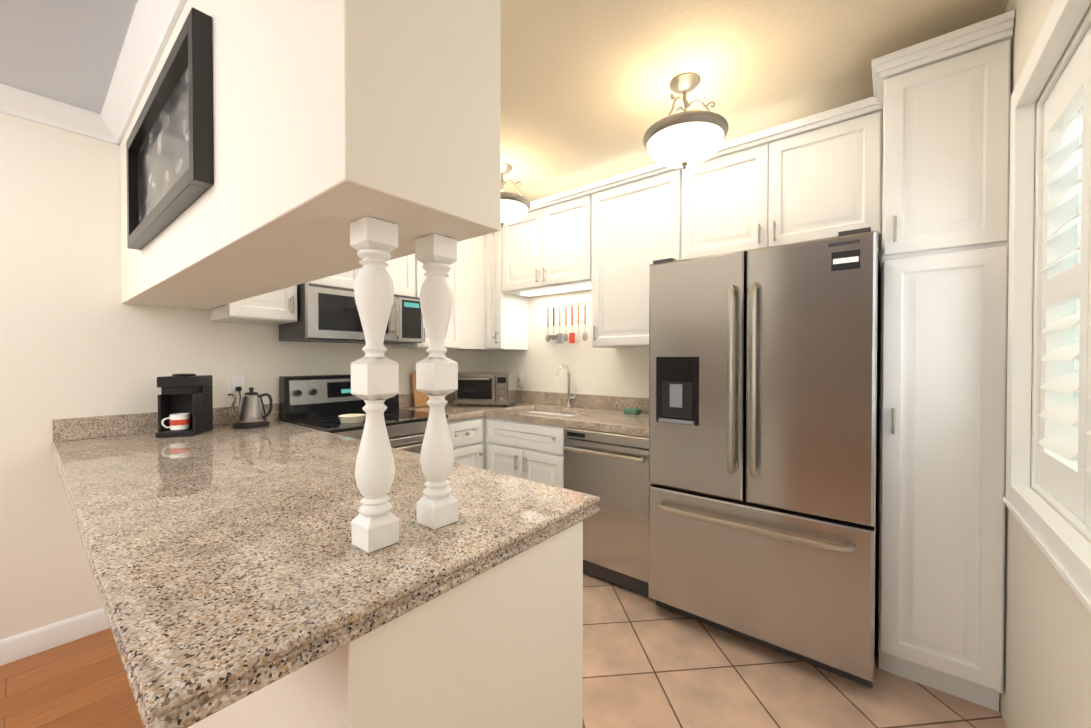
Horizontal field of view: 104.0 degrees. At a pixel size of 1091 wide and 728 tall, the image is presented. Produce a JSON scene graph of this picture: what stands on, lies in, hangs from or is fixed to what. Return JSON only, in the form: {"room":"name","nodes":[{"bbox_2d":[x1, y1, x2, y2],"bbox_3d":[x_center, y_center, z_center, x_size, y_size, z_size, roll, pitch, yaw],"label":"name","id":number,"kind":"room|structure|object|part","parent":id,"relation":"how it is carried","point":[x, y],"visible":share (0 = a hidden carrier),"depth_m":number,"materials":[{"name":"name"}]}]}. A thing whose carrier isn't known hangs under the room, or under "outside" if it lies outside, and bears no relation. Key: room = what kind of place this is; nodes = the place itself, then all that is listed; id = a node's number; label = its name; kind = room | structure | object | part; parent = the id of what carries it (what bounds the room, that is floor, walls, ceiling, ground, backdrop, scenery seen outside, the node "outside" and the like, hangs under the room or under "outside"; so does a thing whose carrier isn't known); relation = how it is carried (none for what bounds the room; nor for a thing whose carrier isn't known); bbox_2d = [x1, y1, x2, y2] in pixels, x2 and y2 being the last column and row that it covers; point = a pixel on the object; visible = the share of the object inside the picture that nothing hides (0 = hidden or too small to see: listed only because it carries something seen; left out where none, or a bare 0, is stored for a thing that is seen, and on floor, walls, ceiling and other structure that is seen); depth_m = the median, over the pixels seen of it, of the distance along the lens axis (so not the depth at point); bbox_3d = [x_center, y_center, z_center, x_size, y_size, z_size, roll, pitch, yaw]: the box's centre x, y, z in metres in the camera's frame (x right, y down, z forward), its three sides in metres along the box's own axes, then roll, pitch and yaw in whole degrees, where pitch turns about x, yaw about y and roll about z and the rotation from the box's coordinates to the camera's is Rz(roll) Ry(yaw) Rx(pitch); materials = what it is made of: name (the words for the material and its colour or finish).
{"room":"kitchen","nodes":[
{"label":"kitchen","id":0,"kind":"room"},
{"bbox_2d":[0,0,136,113],"bbox_3d":[-2.185,-1.204,-0.646,3.230,0.160,4.359,1,1,39],"label":"ceiling","id":1,"kind":"structure","parent":0,"point":[66,51],"depth_m":1.54,"materials":[{"name":"grey paint"}]},
{"bbox_2d":[0,628,143,727],"bbox_3d":[-2.182,1.321,-0.614,3.230,0.050,4.370,1,1,39],"label":"floor","id":2,"kind":"structure","parent":0,"point":[83,682],"depth_m":1.66,"materials":[{"name":"brown wood"}]},
{"bbox_2d":[155,373,212,437],"bbox_3d":[-1.782,0.196,2.108,0.150,0.298,0.203,0,1,-16],"label":"coffee maker","id":3,"kind":"object","parent":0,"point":[185,404],"visible":1,"depth_m":2.06,"materials":[{"name":"black plastic"}]},
{"bbox_2d":[161,413,189,429],"bbox_3d":[-1.777,0.279,2.049,0.078,0.075,0.108,1,1,39],"label":"mug","id":4,"kind":"object","parent":3,"relation":"on","point":[178,421],"depth_m":2.03,"materials":[{"name":"white ceramic"}]},
{"bbox_2d":[0,112,487,639],"bbox_3d":[-2.714,-0.016,1.357,0.100,2.680,6.980,1,1,39],"label":"wall","id":5,"kind":"structure","parent":0,"point":[78,338],"depth_m":1.94,"materials":[{"name":"white paint"}]},
{"bbox_2d":[0,607,109,665],"bbox_3d":[-3.429,1.232,0.399,0.014,0.104,4.349,1,1,39],"label":"baseboard","id":6,"kind":"structure","parent":5,"relation":"attached to","point":[32,642],"depth_m":1.90,"materials":[{"name":"white paint"}]},
{"bbox_2d":[0,83,119,144],"bbox_3d":[-3.407,-1.087,0.355,0.070,0.094,4.350,1,1,39],"label":"crown molding","id":7,"kind":"structure","parent":5,"relation":"attached to","point":[15,102],"depth_m":1.86,"materials":[{"name":"white paint"}]},
{"bbox_2d":[230,375,244,403],"bbox_3d":[-1.668,0.137,2.364,0.243,0.154,0.070,1,1,39],"label":"outlet","id":8,"kind":"object","parent":5,"relation":"attached to","point":[237,384],"visible":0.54,"depth_m":2.33,"materials":[{"name":"white plastic"}]},
{"bbox_2d":[53,392,452,441],"bbox_3d":[-1.369,0.286,2.918,0.020,0.100,2.624,1,1,39],"label":"backsplash","id":9,"kind":"structure","parent":5,"relation":"attached to","point":[110,426],"depth_m":2.07,"materials":[{"name":"beige stone"}]},
{"bbox_2d":[210,285,296,324],"bbox_3d":[-1.616,-0.707,2.366,0.319,0.940,0.330,1,1,39],"label":"upper cabinet","id":10,"kind":"object","parent":5,"relation":"attached to","point":[277,307],"depth_m":2.29,"materials":[{"name":"wood"}]},
{"bbox_2d":[307,268,360,288],"bbox_3d":[-1.390,-0.818,2.643,0.319,0.725,0.380,1,1,39],"label":"upper cabinet","id":11,"kind":"object","parent":5,"relation":"attached to","point":[346,279],"depth_m":2.59,"materials":[{"name":"wood"}]},
{"bbox_2d":[385,253,418,296],"bbox_3d":[-1.150,-0.821,2.938,0.319,0.725,0.380,1,1,39],"label":"upper cabinet","id":12,"kind":"object","parent":5,"relation":"attached to","point":[404,271],"depth_m":2.94,"materials":[{"name":"wood"}]},
{"bbox_2d":[279,283,422,343],"bbox_3d":[-1.216,-0.298,2.752,0.457,0.312,0.752,1,1,39],"label":"over-the-range microwave","id":13,"kind":"object","parent":12,"relation":"attached to","point":[327,313],"visible":0.73,"depth_m":2.50,"materials":[{"name":"grey metal"}]},
{"bbox_2d":[392,241,462,349],"bbox_3d":[-0.902,-0.652,3.245,0.319,1.070,0.399,1,1,39],"label":"upper cabinet","id":14,"kind":"object","parent":5,"relation":"attached to","point":[454,335],"depth_m":3.26,"materials":[{"name":"wood"}]},
{"bbox_2d":[463,234,486,349],"bbox_3d":[-0.695,-0.655,3.500,0.319,1.070,0.258,1,1,39],"label":"upper cabinet","id":15,"kind":"object","parent":5,"relation":"attached to","point":[474,249],"depth_m":3.44,"materials":[{"name":"wood"}]},
{"bbox_2d":[487,231,514,349],"bbox_3d":[-0.514,-0.658,3.724,0.317,1.070,0.318,1,1,39],"label":"upper cabinet","id":16,"kind":"object","parent":5,"relation":"attached to","point":[500,307],"depth_m":3.45,"materials":[{"name":"wood"}]},
{"bbox_2d":[228,387,272,428],"bbox_3d":[-1.609,0.234,2.331,0.187,0.216,0.168,1,1,39],"label":"gooseneck kettle","id":17,"kind":"object","parent":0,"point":[251,413],"visible":1,"depth_m":2.29,"materials":[{"name":"silver metal"}]},
{"bbox_2d":[120,0,582,727],"bbox_3d":[-0.980,-0.018,1.610,2.269,2.579,0.640,1,1,39],"label":"wall","id":18,"kind":"structure","parent":0,"point":[333,120],"depth_m":0.83,"materials":[{"name":"white paint"}]},
{"bbox_2d":[96,0,186,143],"bbox_3d":[-0.797,-1.094,0.992,3.139,0.094,0.070,1,1,39],"label":"crown molding","id":19,"kind":"structure","parent":18,"relation":"attached to","point":[151,28],"depth_m":1.54,"materials":[{"name":"white paint"}]},
{"bbox_2d":[126,7,212,249],"bbox_3d":[-1.250,-0.666,1.383,1.030,0.420,0.040,1,1,39],"label":"picture frame","id":20,"kind":"object","parent":18,"relation":"attached to","point":[169,152],"visible":1,"depth_m":1.25,"materials":[{"name":"black wood"}]},
{"bbox_2d":[350,216,398,552],"bbox_3d":[-0.340,0.040,0.850,0.075,0.638,0.075,1,1,39],"label":"turned post","id":21,"kind":"object","parent":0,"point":[374,387],"visible":1,"depth_m":0.83,"materials":[{"name":"white paint"}]},
{"bbox_2d":[416,233,457,529],"bbox_3d":[-0.245,0.038,0.962,0.075,0.638,0.075,1,1,39],"label":"turned post","id":22,"kind":"object","parent":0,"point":[437,377],"visible":1,"depth_m":0.94,"materials":[{"name":"white paint"}]},
{"bbox_2d":[488,248,881,612],"bbox_3d":[0.786,-0.034,2.945,3.330,2.680,0.100,1,1,39],"label":"wall","id":23,"kind":"structure","parent":0,"point":[621,372],"depth_m":3.33,"materials":[{"name":"white paint"}]},
{"bbox_2d":[516,371,522,388],"bbox_3d":[-0.225,0.136,3.663,0.126,0.150,0.063,1,1,39],"label":"outlet","id":24,"kind":"object","parent":23,"relation":"attached to","point":[519,377],"visible":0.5,"depth_m":3.69,"materials":[{"name":"white plastic"}]},
{"bbox_2d":[499,198,558,297],"bbox_3d":[-0.086,-0.879,3.373,0.420,0.620,0.318,1,1,39],"label":"upper cabinet","id":25,"kind":"object","parent":23,"relation":"attached to","point":[520,242],"depth_m":3.25,"materials":[{"name":"wood"}]},
{"bbox_2d":[543,186,590,292],"bbox_3d":[0.239,-0.876,3.109,0.419,0.620,0.318,1,1,39],"label":"upper cabinet","id":26,"kind":"object","parent":23,"relation":"attached to","point":[567,215],"depth_m":2.98,"materials":[{"name":"wood"}]},
{"bbox_2d":[544,302,591,343],"bbox_3d":[0.161,-0.312,3.338,0.460,0.312,0.072,1,1,39],"label":"rail","id":27,"kind":"object","parent":23,"relation":"attached to","point":[558,337],"visible":1,"depth_m":3.33,"materials":[{"name":"silver metal"}]},
{"bbox_2d":[518,390,648,413],"bbox_3d":[0.216,0.282,3.333,1.956,0.100,0.020,1,1,39],"label":"backsplash","id":28,"kind":"structure","parent":23,"relation":"attached to","point":[601,402],"depth_m":3.23,"materials":[{"name":"beige stone"}]},
{"bbox_2d":[587,163,682,347],"bbox_3d":[0.642,-0.647,2.784,0.615,1.070,0.318,1,1,39],"label":"upper cabinet","id":29,"kind":"object","parent":23,"relation":"attached to","point":[637,215],"depth_m":2.67,"materials":[{"name":"wood"}]},
{"bbox_2d":[683,130,770,258],"bbox_3d":[1.060,-0.883,2.442,0.456,0.590,0.318,1,1,39],"label":"upper cabinet","id":30,"kind":"object","parent":23,"relation":"attached to","point":[727,195],"depth_m":2.29,"materials":[{"name":"wood"}]},
{"bbox_2d":[765,90,878,247],"bbox_3d":[1.413,-0.895,2.155,0.455,0.620,0.318,1,1,39],"label":"upper cabinet","id":31,"kind":"object","parent":23,"relation":"attached to","point":[825,165],"depth_m":2.02,"materials":[{"name":"wood"}]},
{"bbox_2d":[500,0,1008,201],"bbox_3d":[-0.047,-1.338,1.984,3.230,0.050,2.420,1,1,39],"label":"ceiling","id":32,"kind":"structure","parent":0,"point":[586,92],"depth_m":1.87,"materials":[{"name":"beige paint"}]},
{"bbox_2d":[500,163,529,226],"bbox_3d":[-0.291,-1.120,2.868,0.380,0.405,0.380,1,1,39],"label":"semi-flush ceiling light","id":33,"kind":"object","parent":32,"relation":"attached to","point":[515,207],"visible":0.58,"depth_m":2.79,"materials":[{"name":"white glass"}]},
{"bbox_3d":[-0.291,-1.001,2.869,0.342,0.101,0.342,1,1,39],"label":"lamp shade","id":34,"kind":"part","parent":33,"relation":"part of","materials":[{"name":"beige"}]},
{"bbox_2d":[643,72,728,169],"bbox_3d":[0.649,-1.110,1.988,0.380,0.405,0.380,1,1,39],"label":"semi-flush ceiling light","id":35,"kind":"object","parent":32,"relation":"attached to","point":[685,138],"visible":1,"depth_m":1.90,"materials":[{"name":"white glass"}]},
{"bbox_3d":[0.649,-0.991,1.989,0.342,0.101,0.342,1,1,39],"label":"lamp shade","id":36,"kind":"part","parent":35,"relation":"part of","materials":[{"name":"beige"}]},
{"bbox_2d":[583,573,1004,727],"bbox_3d":[-0.044,1.292,2.017,3.230,0.050,2.410,1,1,39],"label":"floor","id":37,"kind":"structure","parent":0,"point":[648,662],"depth_m":1.68,"materials":[{"name":"tile"}]},
{"bbox_2d":[279,374,447,453],"bbox_3d":[-1.096,0.660,2.663,0.730,1.174,0.760,1,1,39],"label":"range","id":38,"kind":"object","parent":37,"relation":"on","point":[320,402],"visible":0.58,"depth_m":2.62,"materials":[{"name":"silver metal"}]},
{"bbox_2d":[338,414,365,422],"bbox_3d":[-1.114,0.315,2.457,0.148,0.037,0.148,1,1,39],"label":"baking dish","id":39,"kind":"object","parent":38,"relation":"on","point":[351,418],"visible":1,"depth_m":2.41,"materials":[{"name":"beige ceramic"}]},
{"bbox_2d":[391,414,482,557],"bbox_3d":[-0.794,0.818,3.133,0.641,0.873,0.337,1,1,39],"label":"base cabinet","id":40,"kind":"object","parent":37,"relation":"on","point":[465,478],"depth_m":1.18,"materials":[{"name":"wood"}]},
{"bbox_2d":[399,402,534,421],"bbox_3d":[-0.594,0.354,3.376,0.647,0.045,0.975,1,1,39],"label":"countertop","id":41,"kind":"structure","parent":40,"relation":"on","point":[452,410],"depth_m":3.19,"materials":[{"name":"beige stone"}]},
{"bbox_2d":[411,371,428,406],"bbox_3d":[-0.958,0.186,3.334,0.070,0.287,0.180,1,1,39],"label":"cutting board","id":42,"kind":"object","parent":41,"relation":"on","point":[421,399],"visible":0.27,"depth_m":3.28,"materials":[{"name":"brown wood"}]},
{"bbox_2d":[453,372,517,406],"bbox_3d":[-0.481,0.200,3.428,0.450,0.260,0.337,0,1,11],"label":"toaster oven","id":43,"kind":"object","parent":41,"relation":"on","point":[487,388],"visible":0.94,"depth_m":3.30,"materials":[{"name":"silver metal"}]},
{"bbox_2d":[483,402,648,436],"bbox_3d":[0.272,0.359,2.890,1.308,0.045,0.638,1,1,39],"label":"countertop","id":44,"kind":"structure","parent":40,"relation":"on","point":[581,417],"depth_m":2.71,"materials":[{"name":"beige stone"}]},
{"bbox_2d":[531,410,570,413],"bbox_3d":[0.033,0.469,3.093,0.620,0.203,0.390,1,1,39],"label":"sink","id":45,"kind":"object","parent":44,"relation":"in","point":[532,411],"depth_m":3.29,"materials":[{"name":"silver metal"}]},
{"bbox_2d":[554,364,576,406],"bbox_3d":[0.153,0.167,3.211,0.107,0.330,0.210,1,1,39],"label":"chrome faucet","id":46,"kind":"object","parent":44,"relation":"on","point":[569,404],"visible":1,"depth_m":3.27,"materials":[{"name":"silver metal"}]},
{"bbox_2d":[623,408,640,414],"bbox_3d":[0.587,0.319,2.886,0.100,0.034,0.070,1,1,39],"label":"sponge","id":47,"kind":"object","parent":44,"relation":"on","point":[635,411],"visible":0.98,"depth_m":2.86,"materials":[{"name":"green"}]},
{"bbox_2d":[563,427,654,599],"bbox_3d":[0.517,0.824,2.631,0.596,0.872,0.681,1,1,39],"label":"stainless steel dishwasher","id":48,"kind":"object","parent":37,"relation":"on","point":[611,470],"visible":0.54,"depth_m":2.38,"materials":[{"name":"grey metal"}]},
{"bbox_2d":[648,227,879,687],"bbox_3d":[1.069,0.375,2.107,0.904,1.779,0.791,1,1,39],"label":"refrigerator","id":49,"kind":"object","parent":37,"relation":"on","point":[763,432],"visible":1,"depth_m":1.78,"materials":[{"name":"grey metal"}]},
{"bbox_2d":[878,22,1013,711],"bbox_3d":[1.648,0.059,1.807,0.347,2.420,0.578,1,1,39],"label":"tall cabinet","id":50,"kind":"object","parent":37,"relation":"on","point":[944,113],"depth_m":1.58,"materials":[{"name":"wood"}]},
{"bbox_2d":[999,0,1090,727],"bbox_3d":[-0.130,0.008,-0.743,0.100,2.680,6.780,1,1,39],"label":"wall","id":51,"kind":"structure","parent":0,"point":[1047,648],"depth_m":1.20,"materials":[{"name":"white paint"}]},
{"bbox_2d":[1003,0,1090,612],"bbox_3d":[1.188,-0.192,0.916,0.145,1.249,0.928,1,1,39],"label":"window","id":52,"kind":"structure","parent":51,"relation":"in","point":[1063,545],"depth_m":1.22,"materials":[{"name":"white wood"}]},
{"bbox_2d":[1037,26,1090,526],"bbox_3d":[1.193,-0.194,0.911,0.067,1.081,0.752,1,1,39],"label":"shutter panels","id":53,"kind":"object","parent":52,"relation":"attached to","point":[1064,479],"visible":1,"depth_m":1.06,"materials":[{"name":"white wood"}]}
]}

